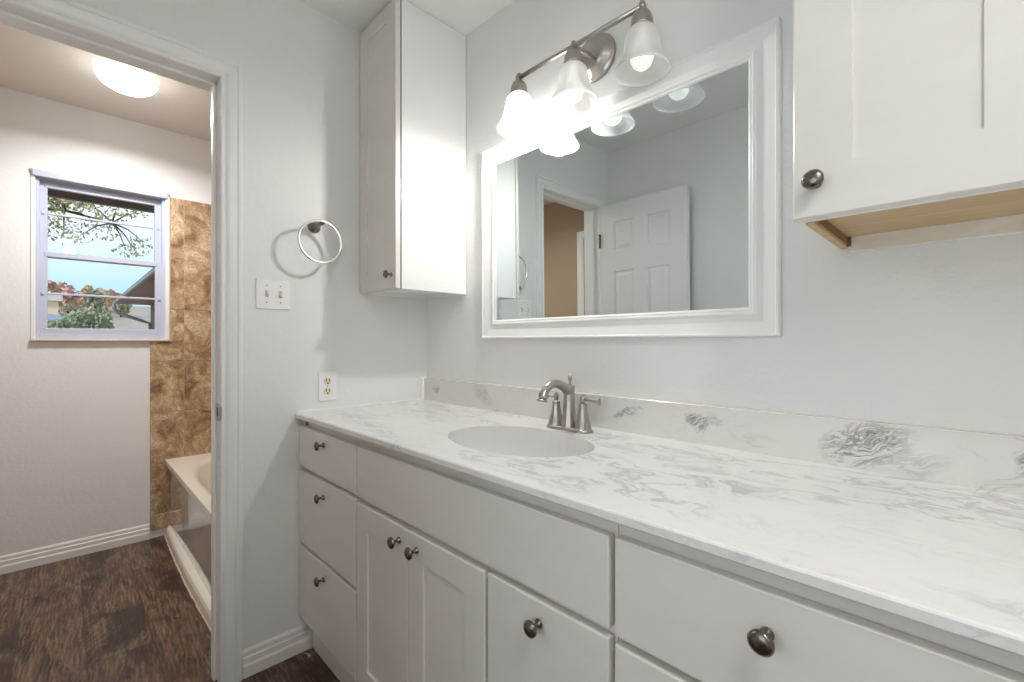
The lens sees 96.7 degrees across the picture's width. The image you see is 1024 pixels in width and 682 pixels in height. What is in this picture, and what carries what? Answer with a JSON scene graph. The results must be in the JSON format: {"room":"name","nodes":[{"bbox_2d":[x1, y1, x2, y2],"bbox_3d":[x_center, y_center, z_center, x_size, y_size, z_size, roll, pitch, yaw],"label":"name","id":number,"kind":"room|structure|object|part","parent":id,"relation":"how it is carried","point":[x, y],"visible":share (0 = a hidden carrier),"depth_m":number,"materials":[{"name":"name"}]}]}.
{"room":"bathroom","nodes":[
{"label":"bathroom","id":0,"kind":"room"},
{"bbox_2d":[0,87,210,555],"bbox_3d":[-2.377,-0.059,2.543,2.220,2.440,0.120,0,0,-45],"label":"wall","id":1,"kind":"structure","parent":0,"point":[75,415],"depth_m":2.45,"materials":[{"name":"white paint"}]},
{"bbox_2d":[0,524,148,574],"bbox_3d":[-2.588,1.117,2.242,1.258,0.088,0.014,0,0,-45],"label":"baseboard","id":2,"kind":"structure","parent":1,"relation":"attached to","point":[22,560],"depth_m":2.45,"materials":[{"name":"white paint"}]},
{"bbox_2d":[30,168,169,341],"bbox_3d":[-2.307,-0.450,2.580,0.584,0.894,0.115,0,0,-45],"label":"window","id":3,"kind":"structure","parent":1,"relation":"in","point":[41,181],"depth_m":2.52,"materials":[{"name":"white metal"}]},
{"bbox_3d":[-2.278,-0.009,2.551,0.584,0.012,0.032,0,0,-44],"label":"sill","id":4,"kind":"part","parent":3,"relation":"part of","materials":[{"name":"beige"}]},
{"bbox_3d":[-2.280,-0.878,2.550,0.564,0.034,0.030,0,0,-44],"label":"head trim","id":5,"kind":"part","parent":3,"relation":"part of","materials":[{"name":"white wood"}]},
{"bbox_3d":[-2.300,-0.260,2.570,0.516,0.438,0.025,0,0,-44],"label":"sash","id":6,"kind":"part","parent":3,"relation":"part of","materials":[{"name":"white metal"}]},
{"bbox_3d":[-2.317,-0.652,2.587,0.516,0.406,0.025,0,0,-44],"label":"sash","id":7,"kind":"part","parent":3,"relation":"part of","materials":[{"name":"clear glass"}]},
{"bbox_2d":[48,189,153,212],"bbox_3d":[-3.064,-1.026,2.401,4.600,0.185,0.640,0,0,-45],"label":"trim","id":8,"kind":"structure","parent":1,"relation":"attached to","point":[52,193],"depth_m":3.07,"materials":[{"name":"brown wood"}]},
{"bbox_2d":[150,197,210,530],"bbox_3d":[-1.842,0.120,2.978,0.828,1.992,0.010,0,0,-45],"label":"wall tile","id":9,"kind":"object","parent":1,"relation":"attached to","point":[180,368],"depth_m":2.79,"materials":[{"name":"brown tile"}]},
{"bbox_2d":[0,535,339,681],"bbox_3d":[-0.764,1.191,0.988,2.340,0.060,4.600,0,0,-45],"label":"floor","id":10,"kind":"structure","parent":0,"point":[125,613],"depth_m":1.86,"materials":[{"name":"brown wood"}]},
{"bbox_2d":[164,453,210,631],"bbox_3d":[-1.296,0.933,2.456,0.778,0.456,1.499,0,0,-45],"label":"bathtub","id":11,"kind":"object","parent":10,"relation":"on","point":[187,536],"visible":0.21,"depth_m":2.29,"materials":[{"name":"white ceramic"}]},
{"bbox_2d":[299,421,618,681],"bbox_3d":[-0.129,0.723,1.405,0.600,0.876,1.368,0,0,-45],"label":"vanity cabinet","id":12,"kind":"object","parent":10,"relation":"on","point":[412,569],"visible":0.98,"depth_m":1.06,"materials":[{"name":"paint"}]},
{"bbox_3d":[-0.648,0.804,1.529,0.031,0.031,0.031,0,0,-44],"label":"knob","id":13,"kind":"part","parent":12,"relation":"part of","materials":[{"name":"grey metal"}]},
{"bbox_3d":[-0.648,0.526,1.529,0.031,0.031,0.031,0,0,-44],"label":"knob","id":14,"kind":"part","parent":12,"relation":"part of","materials":[{"name":"grey metal"}]},
{"bbox_3d":[-0.648,0.349,1.529,0.031,0.031,0.031,0,0,-44],"label":"knob","id":15,"kind":"part","parent":12,"relation":"part of","materials":[{"name":"grey metal"}]},
{"bbox_3d":[-0.627,0.890,1.544,0.019,0.268,0.465,0,0,-44],"label":"drawer","id":16,"kind":"part","parent":12,"relation":"part of","materials":[{"name":"paint"}]},
{"bbox_3d":[-0.627,0.609,1.544,0.019,0.267,0.465,0,0,-44],"label":"drawer","id":17,"kind":"part","parent":12,"relation":"part of","materials":[{"name":"paint"}]},
{"bbox_3d":[-0.627,0.387,1.544,0.019,0.149,0.465,0,0,-44],"label":"drawer","id":18,"kind":"part","parent":12,"relation":"part of","materials":[{"name":"paint"}]},
{"bbox_3d":[-0.360,0.752,1.270,0.020,0.544,0.284,0,0,-44],"label":"door","id":19,"kind":"part","parent":12,"relation":"part of","materials":[{"name":"paint"}]},
{"bbox_3d":[-0.306,0.518,1.180,0.031,0.031,0.031,0,0,-44],"label":"knob","id":20,"kind":"part","parent":12,"relation":"part of","materials":[{"name":"grey metal"}]},
{"bbox_3d":[-0.247,0.518,1.120,0.031,0.031,0.031,0,0,-44],"label":"knob","id":21,"kind":"part","parent":12,"relation":"part of","materials":[{"name":"grey metal"}]},
{"bbox_3d":[-0.154,0.752,1.062,0.020,0.544,0.294,0,0,-44],"label":"door","id":22,"kind":"part","parent":12,"relation":"part of","materials":[{"name":"paint"}]},
{"bbox_3d":[0.039,0.520,0.830,0.031,0.031,0.031,0,0,-44],"label":"knob","id":23,"kind":"part","parent":12,"relation":"part of","materials":[{"name":"grey metal"}]},
{"bbox_3d":[0.059,0.611,0.846,0.019,0.263,0.295,0,0,-44],"label":"drawer","id":24,"kind":"part","parent":12,"relation":"part of","materials":[{"name":"paint"}]},
{"bbox_2d":[295,377,1023,657],"bbox_3d":[0.351,0.281,0.933,0.585,0.240,2.719,0,0,-45],"label":"countertop","id":25,"kind":"structure","parent":12,"relation":"on","point":[924,525],"depth_m":0.83,"materials":[{"name":"white stone"}]},
{"bbox_2d":[448,426,593,456],"bbox_3d":[0.014,0.333,1.240,0.320,0.137,0.456,0,0,-44],"label":"sink basin","id":26,"kind":"object","parent":25,"relation":"in","point":[494,441],"depth_m":1.39,"materials":[{"name":"white ceramic"}]},
{"bbox_2d":[537,375,600,433],"bbox_3d":[0.157,0.181,1.373,0.186,0.166,0.184,0,0,-4],"label":"faucet","id":27,"kind":"object","parent":25,"relation":"on","point":[568,422],"visible":1,"depth_m":1.35,"materials":[{"name":"silver metal"}]},
{"bbox_3d":[0.116,0.166,1.430,0.070,0.030,0.022,0,0,43],"label":"lever","id":28,"kind":"part","parent":27,"relation":"part of","materials":[{"name":"silver metal"}]},
{"bbox_3d":[0.129,0.138,1.333,0.143,0.058,0.030,0,0,-44],"label":"spout","id":29,"kind":"part","parent":27,"relation":"part of","materials":[{"name":"silver metal"}]},
{"bbox_3d":[0.138,0.218,1.414,0.049,0.077,0.049,0,0,-44],"label":"handle","id":30,"kind":"part","parent":27,"relation":"part of","materials":[{"name":"silver metal"}]},
{"bbox_3d":[0.173,0.192,1.377,0.051,0.129,0.051,0,0,-44],"label":"spout","id":31,"kind":"part","parent":27,"relation":"part of","materials":[{"name":"silver metal"}]},
{"bbox_3d":[0.173,0.259,1.377,0.058,0.010,0.162,0,0,-44],"label":"plate","id":32,"kind":"part","parent":27,"relation":"part of","materials":[{"name":"silver metal"}]},
{"bbox_3d":[0.209,0.218,1.341,0.049,0.077,0.049,0,0,-44],"label":"handle","id":33,"kind":"part","parent":27,"relation":"part of","materials":[{"name":"silver metal"}]},
{"bbox_3d":[0.225,0.166,1.320,0.022,0.030,0.070,0,0,-42],"label":"lever","id":34,"kind":"part","parent":27,"relation":"part of","materials":[{"name":"silver metal"}]},
{"bbox_2d":[615,525,1023,681],"bbox_3d":[0.823,0.723,0.438,0.599,0.876,1.343,0,0,-45],"label":"base cabinet","id":35,"kind":"object","parent":10,"relation":"on","point":[683,613],"visible":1,"depth_m":0.58,"materials":[{"name":"paint"}]},
{"bbox_3d":[0.329,0.612,0.571,0.019,0.260,0.454,0,0,-44],"label":"drawer","id":36,"kind":"part","parent":35,"relation":"part of","materials":[{"name":"paint"}]},
{"bbox_3d":[0.307,0.364,0.557,0.031,0.031,0.031,0,0,-44],"label":"knob","id":37,"kind":"part","parent":35,"relation":"part of","materials":[{"name":"grey metal"}]},
{"bbox_2d":[73,0,426,649],"bbox_3d":[-1.228,-0.059,1.373,2.220,2.440,0.120,0,0,-45],"label":"wall","id":38,"kind":"structure","parent":0,"point":[301,64],"depth_m":1.68,"materials":[{"name":"grey paint"}]},
{"bbox_2d":[0,0,242,681],"bbox_3d":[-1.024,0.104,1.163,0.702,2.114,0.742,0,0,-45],"label":"door frame","id":39,"kind":"structure","parent":38,"relation":"in","point":[71,23],"depth_m":1.54,"materials":[{"name":"white paint"}]},
{"bbox_3d":[-1.278,0.104,1.421,0.702,2.114,0.018,0,0,-44],"label":"casing","id":40,"kind":"part","parent":39,"relation":"part of","materials":[{"name":"white paint"}]},
{"bbox_3d":[-0.989,0.237,1.535,0.003,0.057,0.053,0,0,-44],"label":"strike plate","id":41,"kind":"part","parent":39,"relation":"part of","materials":[{"name":"silver metal"}]},
{"bbox_2d":[256,278,289,309],"bbox_3d":[-0.858,-0.172,1.641,0.114,0.108,0.017,0,0,-45],"label":"light switch","id":42,"kind":"object","parent":38,"relation":"attached to","point":[270,293],"visible":1,"depth_m":1.64,"materials":[{"name":"white plastic"}]},
{"bbox_2d":[243,624,312,678],"bbox_3d":[-0.846,1.115,1.654,0.236,0.092,0.015,0,0,-45],"label":"baseboard","id":43,"kind":"structure","parent":38,"relation":"attached to","point":[259,657],"depth_m":1.64,"materials":[{"name":"white paint"}]},
{"bbox_2d":[297,219,341,263],"bbox_3d":[-0.735,-0.378,1.713,0.165,0.177,0.085,0,0,-45],"label":"towel ring","id":44,"kind":"object","parent":38,"relation":"attached to","point":[314,225],"visible":1,"depth_m":1.70,"materials":[{"name":"grey metal"}]},
{"bbox_2d":[318,371,335,400],"bbox_3d":[-0.722,0.172,1.780,0.070,0.113,0.008,0,0,-45],"label":"outlet","id":45,"kind":"object","parent":38,"relation":"attached to","point":[326,381],"visible":1,"depth_m":1.78,"materials":[{"name":"white plastic"}]},
{"bbox_2d":[324,378,330,384],"bbox_3d":[-0.720,0.153,1.779,0.029,0.028,0.002,0,0,-45],"label":"receptacle","id":46,"kind":"object","parent":45,"relation":"attached to","point":[327,381],"depth_m":1.78,"materials":[{"name":"white plastic"}]},
{"bbox_2d":[324,388,330,394],"bbox_3d":[-0.720,0.192,1.779,0.029,0.028,0.002,0,0,-45],"label":"receptacle","id":47,"kind":"object","parent":45,"relation":"attached to","point":[327,391],"depth_m":1.78,"materials":[{"name":"white plastic"}]},
{"bbox_2d":[0,0,512,141],"bbox_3d":[-0.764,-1.319,0.988,2.340,0.080,4.600,0,0,-45],"label":"ceiling","id":48,"kind":"structure","parent":0,"point":[32,64],"depth_m":2.17,"materials":[{"name":"beige paint"}]},
{"bbox_2d":[94,59,158,96],"bbox_3d":[-1.829,-1.236,2.163,0.236,0.086,0.236,0,0,-45],"label":"ceiling lamp","id":49,"kind":"object","parent":48,"relation":"attached to","point":[125,79],"visible":0.96,"depth_m":2.11,"materials":[{"name":"white glass"}]},
{"bbox_2d":[427,0,1023,435],"bbox_3d":[0.644,-0.059,1.138,0.120,2.440,2.840,0,0,-45],"label":"wall","id":50,"kind":"structure","parent":0,"point":[930,335],"depth_m":1.06,"materials":[{"name":"grey paint"}]},
{"bbox_2d":[360,0,465,298],"bbox_3d":[-0.421,-0.738,1.877,0.359,1.079,0.288,0,0,-45],"label":"upper cabinet","id":51,"kind":"object","parent":50,"relation":"attached to","point":[413,63],"visible":1,"depth_m":1.77,"materials":[{"name":"white paint"}]},
{"bbox_3d":[-0.520,-0.736,1.779,0.020,1.071,0.284,0,0,-44],"label":"door","id":52,"kind":"part","parent":51,"relation":"part of","materials":[{"name":"paint"}]},
{"bbox_3d":[-0.459,-0.250,1.683,0.031,0.031,0.031,0,0,-44],"label":"knob","id":53,"kind":"part","parent":51,"relation":"part of","materials":[{"name":"grey metal"}]},
{"bbox_2d":[497,0,670,138],"bbox_3d":[0.197,-0.838,1.373,0.186,0.256,0.599,0,0,-45],"label":"vanity light","id":54,"kind":"object","parent":50,"relation":"attached to","point":[643,61],"visible":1,"depth_m":1.33,"materials":[{"name":"white glass"}]},
{"bbox_3d":[0.023,-0.768,1.520,0.145,0.116,0.145,0,0,-44],"label":"lamp shade","id":55,"kind":"part","parent":54,"relation":"part of","materials":[{"name":"white glass"}]},
{"bbox_3d":[0.023,-0.771,1.520,0.060,0.110,0.060,0,0,-44],"label":"bulb","id":56,"kind":"part","parent":54,"relation":"part of","materials":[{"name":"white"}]},
{"bbox_3d":[0.183,-0.771,1.357,0.060,0.110,0.060,0,0,-44],"label":"bulb","id":57,"kind":"part","parent":54,"relation":"part of","materials":[{"name":"white glass"}]},
{"bbox_3d":[0.183,-0.768,1.357,0.145,0.116,0.145,0,0,-44],"label":"lamp shade","id":58,"kind":"part","parent":54,"relation":"part of","materials":[{"name":"white glass"}]},
{"bbox_3d":[0.226,-0.880,1.383,0.092,0.027,0.031,0,0,-44],"label":"arm","id":59,"kind":"part","parent":54,"relation":"part of","materials":[{"name":"silver metal"}]},
{"bbox_3d":[0.253,-0.893,1.423,0.036,0.146,0.146,0,0,-44],"label":"plate","id":60,"kind":"part","parent":54,"relation":"part of","materials":[{"name":"silver metal"}]},
{"bbox_3d":[0.341,-0.771,1.196,0.060,0.110,0.060,0,0,-44],"label":"bulb","id":61,"kind":"part","parent":54,"relation":"part of","materials":[{"name":"white glass"}]},
{"bbox_3d":[0.341,-0.768,1.196,0.145,0.116,0.145,0,0,-44],"label":"lamp shade","id":62,"kind":"part","parent":54,"relation":"part of","materials":[{"name":"white glass"}]},
{"bbox_2d":[482,16,781,338],"bbox_3d":[0.255,-0.383,1.431,0.022,0.740,1.050,0,0,-45],"label":"wall mirror","id":63,"kind":"object","parent":50,"relation":"attached to","point":[654,210],"visible":0.97,"depth_m":1.29,"materials":[{"name":"white paint"}]},
{"bbox_2d":[496,62,747,319],"bbox_3d":[0.260,-0.387,1.436,0.004,0.610,0.920,-1,0,-44],"label":"mirror glass","id":64,"kind":"object","parent":63,"relation":"attached to","point":[644,208],"depth_m":1.33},
{"bbox_2d":[424,377,1023,495],"bbox_3d":[0.551,0.215,1.131,0.022,0.102,2.719,0,0,-44],"label":"backsplash","id":65,"kind":"structure","parent":50,"relation":"attached to","point":[973,459],"depth_m":1.02,"materials":[{"name":"stone"}]},
{"bbox_2d":[793,0,1023,252],"bbox_3d":[0.784,-0.737,0.651,0.359,1.093,0.598,0,0,-45],"label":"upper cabinet","id":66,"kind":"object","parent":50,"relation":"attached to","point":[908,115],"visible":1,"depth_m":0.68,"materials":[{"name":"white paint"}]},
{"bbox_3d":[0.481,-0.257,0.726,0.031,0.031,0.031,0,0,-44],"label":"knob","id":67,"kind":"part","parent":66,"relation":"part of","materials":[{"name":"grey metal"}]},
{"bbox_3d":[0.804,-0.214,0.667,0.272,0.020,0.556,0,0,-44],"label":"underside panel","id":68,"kind":"part","parent":66,"relation":"part of","materials":[{"name":"brown wood"}]},
{"bbox_3d":[0.908,-0.207,0.768,0.018,0.034,0.550,0,0,-44],"label":"hanging rail","id":69,"kind":"part","parent":66,"relation":"part of","materials":[{"name":"white paint"}]},
{"label":"outside","id":70,"kind":"structure","parent":0,"visible":0},
{"bbox_2d":[59,306,149,328],"bbox_3d":[-57.132,-3.839,59.846,240.000,11.000,158.100,0,0,-45],"label":"ground","id":71,"kind":"structure","parent":70,"point":[142,312],"depth_m":56.73,"materials":[{"name":"grey concrete"}]},
{"bbox_2d":[48,280,57,292],"bbox_3d":[-59.010,-5.758,58.063,2.003,4.368,1.919,0,0,-45],"label":"autumn tree","id":72,"kind":"object","parent":71,"relation":"on","point":[51,284],"visible":0.25,"depth_m":58.12,"materials":[{"name":"brown plant"}]},
{"bbox_2d":[48,292,62,313],"bbox_3d":[-47.078,-3.397,45.963,2.400,3.300,4.600,0,0,-45],"label":"shed","id":73,"kind":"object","parent":71,"relation":"on","point":[54,301],"visible":0.28,"depth_m":45.04,"materials":[{"name":"beige"}]},
{"bbox_2d":[48,318,65,327],"bbox_3d":[-24.496,-0.360,24.765,1.717,2.146,1.706,0,0,-45],"label":"shrub","id":74,"kind":"object","parent":71,"relation":"on","point":[50,322],"visible":0.07,"depth_m":24.45,"materials":[{"name":"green plant"}]},
{"bbox_2d":[48,314,69,324],"bbox_3d":[-31.299,-0.798,30.623,2.200,2.200,4.600,0,0,-45],"label":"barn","id":75,"kind":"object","parent":71,"relation":"on","point":[53,317],"visible":0.02,"depth_m":30.51,"materials":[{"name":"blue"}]},
{"bbox_2d":[58,281,67,288],"bbox_3d":[-68.102,-7.122,68.730,2.350,4.239,2.054,0,0,-45],"label":"autumn tree","id":76,"kind":"object","parent":71,"relation":"on","point":[61,284],"visible":0.07,"depth_m":68.76,"materials":[{"name":"brown plant"}]},
{"bbox_2d":[58,285,79,313],"bbox_3d":[-52.924,-4.816,54.172,2.292,3.913,2.054,0,0,-45],"label":"autumn tree","id":77,"kind":"object","parent":71,"relation":"on","point":[70,290],"visible":0.72,"depth_m":54.05,"materials":[{"name":"brown plant"}]},
{"bbox_2d":[50,315,93,328],"bbox_3d":[-19.900,0.050,20.726,1.724,2.542,1.704,0,0,-45],"label":"shrub","id":78,"kind":"object","parent":71,"relation":"on","point":[70,324],"visible":0.08,"depth_m":20.40,"materials":[{"name":"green plant"}]},
{"bbox_2d":[74,297,85,311],"bbox_3d":[-57.378,-4.778,59.788,2.104,2.416,2.044,0,0,-45],"label":"autumn tree","id":79,"kind":"object","parent":71,"relation":"on","point":[80,302],"visible":0.33,"depth_m":59.80,"materials":[{"name":"brown plant"}]},
{"bbox_2d":[58,303,114,328],"bbox_3d":[-22.378,-0.698,23.947,2.221,2.644,1.812,0,0,-45],"label":"shrub","id":80,"kind":"object","parent":71,"relation":"on","point":[98,323],"visible":0.28,"depth_m":23.83,"materials":[{"name":"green plant"}]},
{"bbox_2d":[80,285,93,293],"bbox_3d":[-65.949,-6.955,70.895,2.231,3.906,2.206,0,0,-45],"label":"autumn tree","id":81,"kind":"object","parent":71,"relation":"on","point":[89,287],"visible":0.14,"depth_m":70.36,"materials":[{"name":"brown plant"}]},
{"bbox_2d":[84,288,106,312],"bbox_3d":[-51.185,-4.708,55.955,2.141,3.698,1.956,0,0,-45],"label":"autumn tree","id":82,"kind":"object","parent":71,"relation":"on","point":[97,302],"visible":0.84,"depth_m":55.63,"materials":[{"name":"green plant"}]},
{"bbox_2d":[48,197,152,258],"bbox_3d":[-7.084,-0.918,6.404,3.827,5.567,5.381,0,0,11],"label":"tree","id":83,"kind":"object","parent":71,"relation":"on","point":[58,202],"visible":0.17,"depth_m":6.69,"materials":[{"name":"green plant"}]},
{"bbox_2d":[86,313,114,328],"bbox_3d":[-24.840,-0.709,27.118,1.908,2.103,1.732,0,0,-45],"label":"shrub","id":84,"kind":"object","parent":71,"relation":"on","point":[108,320],"visible":0.08,"depth_m":27.31,"materials":[{"name":"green plant"}]},
{"bbox_2d":[94,288,111,311],"bbox_3d":[-55.446,-5.425,61.556,2.338,3.702,2.087,0,0,-45],"label":"autumn tree","id":85,"kind":"object","parent":71,"relation":"on","point":[107,304],"visible":0.26,"depth_m":61.59,"materials":[{"name":"brown plant"}]},
{"bbox_2d":[99,288,113,309],"bbox_3d":[-59.771,-6.150,67.116,2.220,3.724,2.080,0,0,-45],"label":"autumn tree","id":86,"kind":"object","parent":71,"relation":"on","point":[107,292],"visible":0.18,"depth_m":67.11,"materials":[{"name":"brown plant"}]},
{"bbox_2d":[108,289,120,295],"bbox_3d":[-63.789,-6.733,72.965,2.337,3.465,2.206,0,0,-45],"label":"autumn tree","id":87,"kind":"object","parent":71,"relation":"on","point":[111,290],"visible":0.13,"depth_m":72.82,"materials":[{"name":"brown plant"}]},
{"bbox_2d":[111,298,131,316],"bbox_3d":[-49.482,-4.328,57.682,2.231,2.940,2.095,0,0,-45],"label":"autumn tree","id":88,"kind":"object","parent":71,"relation":"on","point":[124,308],"visible":0.52,"depth_m":57.48,"materials":[{"name":"brown plant"}]},
{"bbox_2d":[112,268,154,328],"bbox_3d":[-6.075,-0.789,11.492,5.350,4.900,13.350,0,0,-45],"label":"house wing","id":89,"kind":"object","parent":71,"relation":"on","point":[144,287],"visible":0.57,"depth_m":12.09,"materials":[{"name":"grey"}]}
]}

